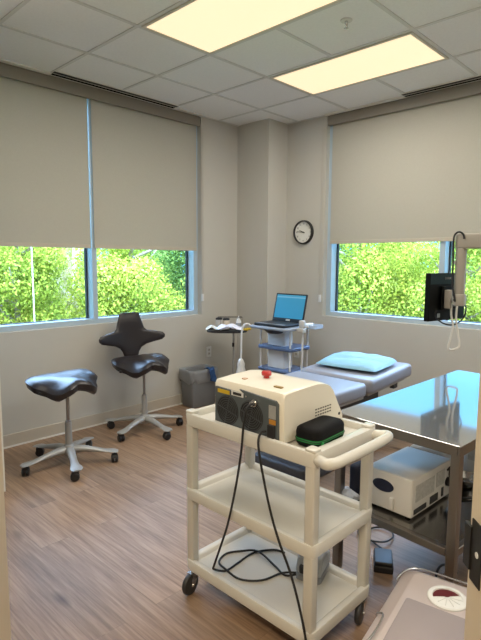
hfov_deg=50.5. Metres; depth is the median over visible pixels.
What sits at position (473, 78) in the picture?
ceiling vent
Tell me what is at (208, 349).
wall outlet
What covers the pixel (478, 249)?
tree
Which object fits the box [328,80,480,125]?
trim
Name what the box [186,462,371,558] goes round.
tray
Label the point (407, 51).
recessed light
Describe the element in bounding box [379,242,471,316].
tree
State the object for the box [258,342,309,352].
shelf
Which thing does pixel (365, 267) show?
tree
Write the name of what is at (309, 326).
tray
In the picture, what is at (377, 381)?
cushion
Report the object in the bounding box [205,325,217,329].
tissue
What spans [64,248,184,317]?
tree
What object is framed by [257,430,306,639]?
power cable
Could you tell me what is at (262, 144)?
column
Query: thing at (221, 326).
paper sheet
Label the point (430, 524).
shelf
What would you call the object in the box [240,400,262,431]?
fan grille
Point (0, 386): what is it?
door frame
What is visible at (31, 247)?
pole
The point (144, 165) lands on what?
roller blind
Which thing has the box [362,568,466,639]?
weighing scale
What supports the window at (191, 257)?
in the wall at (24, 354)
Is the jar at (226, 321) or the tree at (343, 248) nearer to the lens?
the jar at (226, 321)
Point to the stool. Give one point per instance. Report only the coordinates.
(58, 386)
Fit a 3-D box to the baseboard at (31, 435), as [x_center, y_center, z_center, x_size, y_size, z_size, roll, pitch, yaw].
[-2.226,0.997,3.596,0.016,0.105,6.285,7,9,44]
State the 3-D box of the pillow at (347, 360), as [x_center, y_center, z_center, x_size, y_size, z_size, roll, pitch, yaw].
[0.944,0.329,4.157,0.556,0.083,0.444,7,9,44]
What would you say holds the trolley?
on the floor
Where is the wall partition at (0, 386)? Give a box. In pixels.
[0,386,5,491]
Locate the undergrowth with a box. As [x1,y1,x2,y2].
[0,241,480,323]
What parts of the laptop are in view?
lid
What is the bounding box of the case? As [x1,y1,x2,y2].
[295,415,344,446]
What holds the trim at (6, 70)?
attached to the wall at (24, 354)
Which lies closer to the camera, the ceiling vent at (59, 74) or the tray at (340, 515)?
the tray at (340, 515)
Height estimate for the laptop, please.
0.288 m
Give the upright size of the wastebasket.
0.387 m
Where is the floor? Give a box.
[4,403,467,639]
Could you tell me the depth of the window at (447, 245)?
4.46 m
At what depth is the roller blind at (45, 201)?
4.08 m
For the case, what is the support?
on the utility cart
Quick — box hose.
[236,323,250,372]
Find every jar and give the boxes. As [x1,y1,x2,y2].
[216,317,221,329]
[223,318,229,329]
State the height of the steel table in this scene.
0.811 m
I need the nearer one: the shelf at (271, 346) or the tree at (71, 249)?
the shelf at (271, 346)
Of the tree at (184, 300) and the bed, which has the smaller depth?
the bed
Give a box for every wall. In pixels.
[0,117,237,435]
[285,116,480,396]
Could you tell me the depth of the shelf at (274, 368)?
4.83 m
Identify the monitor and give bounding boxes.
[424,273,465,321]
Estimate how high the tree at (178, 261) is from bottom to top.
9.370 m
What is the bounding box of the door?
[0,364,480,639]
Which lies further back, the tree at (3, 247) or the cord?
the tree at (3, 247)
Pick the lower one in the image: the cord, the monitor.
the cord
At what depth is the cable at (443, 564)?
2.36 m
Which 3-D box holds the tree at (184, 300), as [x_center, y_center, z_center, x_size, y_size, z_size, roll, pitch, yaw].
[-0.535,-0.044,18.434,4.352,8.815,4.198,-3,7,-28]
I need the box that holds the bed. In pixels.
[255,362,411,480]
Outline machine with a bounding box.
[215,370,341,442]
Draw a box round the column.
[237,118,287,370]
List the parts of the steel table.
leg, shelf rail, leg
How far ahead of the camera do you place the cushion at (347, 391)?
3.65 m
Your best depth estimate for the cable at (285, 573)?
2.17 m
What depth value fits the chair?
4.42 m
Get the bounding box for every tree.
[0,246,78,323]
[0,247,24,316]
[22,247,82,315]
[26,248,121,317]
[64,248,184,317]
[121,249,179,309]
[143,250,185,309]
[178,277,185,308]
[338,242,423,316]
[338,243,369,312]
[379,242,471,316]
[405,241,480,321]
[454,248,480,314]
[469,249,480,312]
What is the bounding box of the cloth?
[204,366,216,381]
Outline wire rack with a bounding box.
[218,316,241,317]
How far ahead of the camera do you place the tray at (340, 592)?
2.10 m
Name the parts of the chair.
backrest, seat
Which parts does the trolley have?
post, post, post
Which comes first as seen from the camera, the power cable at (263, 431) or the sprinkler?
the power cable at (263, 431)
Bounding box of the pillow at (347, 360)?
[316,351,396,371]
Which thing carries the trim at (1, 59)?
attached to the wall at (24, 354)
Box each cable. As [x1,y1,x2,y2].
[212,403,284,571]
[218,549,295,581]
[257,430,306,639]
[435,563,457,576]
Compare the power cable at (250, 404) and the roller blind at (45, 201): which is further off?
the roller blind at (45, 201)
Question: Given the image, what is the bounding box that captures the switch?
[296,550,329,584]
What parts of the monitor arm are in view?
wire handle, drop arm, horizontal arm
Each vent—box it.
[51,71,178,108]
[315,404,330,416]
[400,74,480,96]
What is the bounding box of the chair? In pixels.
[99,312,182,441]
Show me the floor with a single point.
(101, 555)
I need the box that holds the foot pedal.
[373,547,392,574]
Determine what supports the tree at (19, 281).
on the ground
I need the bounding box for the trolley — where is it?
[250,320,322,374]
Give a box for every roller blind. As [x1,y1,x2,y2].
[0,76,90,247]
[90,99,203,300]
[318,94,480,301]
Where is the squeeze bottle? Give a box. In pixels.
[236,315,240,329]
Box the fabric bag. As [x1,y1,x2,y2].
[341,460,360,499]
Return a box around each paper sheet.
[216,324,233,329]
[220,324,243,330]
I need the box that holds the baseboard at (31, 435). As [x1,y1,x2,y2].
[3,394,182,448]
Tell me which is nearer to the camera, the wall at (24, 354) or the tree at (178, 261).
the wall at (24, 354)
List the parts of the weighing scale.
wire handle, lid panel, wire handle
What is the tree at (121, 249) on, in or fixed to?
on the ground
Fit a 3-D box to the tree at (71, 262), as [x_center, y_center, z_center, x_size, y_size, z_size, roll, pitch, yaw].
[-6.996,-0.251,20.949,4.030,8.583,4.352,4,8,30]
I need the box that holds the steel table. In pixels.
[332,370,479,583]
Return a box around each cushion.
[284,371,365,404]
[301,362,411,393]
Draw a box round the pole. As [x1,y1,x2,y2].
[31,247,34,320]
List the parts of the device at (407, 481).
device cord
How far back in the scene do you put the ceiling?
3.55 m
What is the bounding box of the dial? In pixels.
[427,586,465,611]
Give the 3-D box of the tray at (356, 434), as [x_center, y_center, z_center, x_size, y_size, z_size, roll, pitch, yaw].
[0.148,0.435,2.100,0.690,0.057,0.422,7,9,44]
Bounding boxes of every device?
[372,447,471,517]
[410,444,450,458]
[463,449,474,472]
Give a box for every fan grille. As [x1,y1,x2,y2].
[217,395,237,424]
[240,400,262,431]
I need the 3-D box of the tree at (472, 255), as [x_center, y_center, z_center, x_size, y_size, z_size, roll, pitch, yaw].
[7.301,0.610,16.308,3.850,8.086,3.992,6,8,39]
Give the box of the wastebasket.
[179,364,218,407]
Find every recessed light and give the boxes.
[141,0,342,54]
[270,31,448,94]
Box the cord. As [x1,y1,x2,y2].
[357,526,393,547]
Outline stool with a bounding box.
[20,369,117,481]
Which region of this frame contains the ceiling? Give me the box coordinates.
[0,0,480,126]
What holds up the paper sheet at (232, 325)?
on the tray stand
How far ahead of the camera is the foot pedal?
2.43 m
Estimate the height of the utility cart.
0.833 m
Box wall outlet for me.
[206,346,210,356]
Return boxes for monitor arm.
[434,231,480,350]
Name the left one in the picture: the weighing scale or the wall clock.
the wall clock
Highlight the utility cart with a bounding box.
[182,404,392,639]
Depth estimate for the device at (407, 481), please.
2.31 m
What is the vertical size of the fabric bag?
0.170 m
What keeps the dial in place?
attached to the weighing scale
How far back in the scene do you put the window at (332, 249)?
5.24 m
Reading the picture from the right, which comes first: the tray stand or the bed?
the bed
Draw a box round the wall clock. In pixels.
[293,220,313,243]
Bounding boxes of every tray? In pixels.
[186,404,374,467]
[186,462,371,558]
[187,526,369,639]
[207,328,246,332]
[307,324,322,329]
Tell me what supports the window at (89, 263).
in the wall at (24, 354)
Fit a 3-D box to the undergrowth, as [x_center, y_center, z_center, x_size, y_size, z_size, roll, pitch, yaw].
[0.379,-0.776,21.833,37.117,9.621,15.590,0,7,1]
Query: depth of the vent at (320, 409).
2.02 m
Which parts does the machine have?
panel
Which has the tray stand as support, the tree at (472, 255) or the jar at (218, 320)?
the jar at (218, 320)
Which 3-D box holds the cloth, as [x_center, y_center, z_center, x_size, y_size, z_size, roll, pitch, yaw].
[-0.310,0.551,5.174,0.100,0.160,0.099,7,9,44]
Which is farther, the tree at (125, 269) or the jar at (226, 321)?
the tree at (125, 269)
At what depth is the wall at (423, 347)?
5.22 m
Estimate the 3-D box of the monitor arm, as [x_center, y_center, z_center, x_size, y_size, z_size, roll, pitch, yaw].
[1.519,-0.766,2.767,0.280,1.997,0.858,-5,9,-40]
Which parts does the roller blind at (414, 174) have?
bead chain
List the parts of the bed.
rail, support frame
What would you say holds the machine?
on the utility cart
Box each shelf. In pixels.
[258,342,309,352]
[258,364,303,373]
[357,487,472,545]
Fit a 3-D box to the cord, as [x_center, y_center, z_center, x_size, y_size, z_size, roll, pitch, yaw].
[0.730,1.145,2.754,0.192,0.031,0.396,2,7,13]
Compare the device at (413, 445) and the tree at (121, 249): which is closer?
the device at (413, 445)
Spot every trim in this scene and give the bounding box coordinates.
[0,58,203,116]
[0,62,199,126]
[324,96,405,115]
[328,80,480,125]
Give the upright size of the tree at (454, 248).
8.924 m
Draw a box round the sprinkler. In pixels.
[340,17,351,29]
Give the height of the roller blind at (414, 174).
1.819 m
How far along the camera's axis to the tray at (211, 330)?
5.10 m
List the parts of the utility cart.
post, post, post, push handle, post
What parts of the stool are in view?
seat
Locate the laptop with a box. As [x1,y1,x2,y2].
[254,293,307,327]
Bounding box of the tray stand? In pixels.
[207,328,246,373]
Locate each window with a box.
[0,99,95,331]
[90,100,197,322]
[326,125,442,325]
[439,241,480,328]

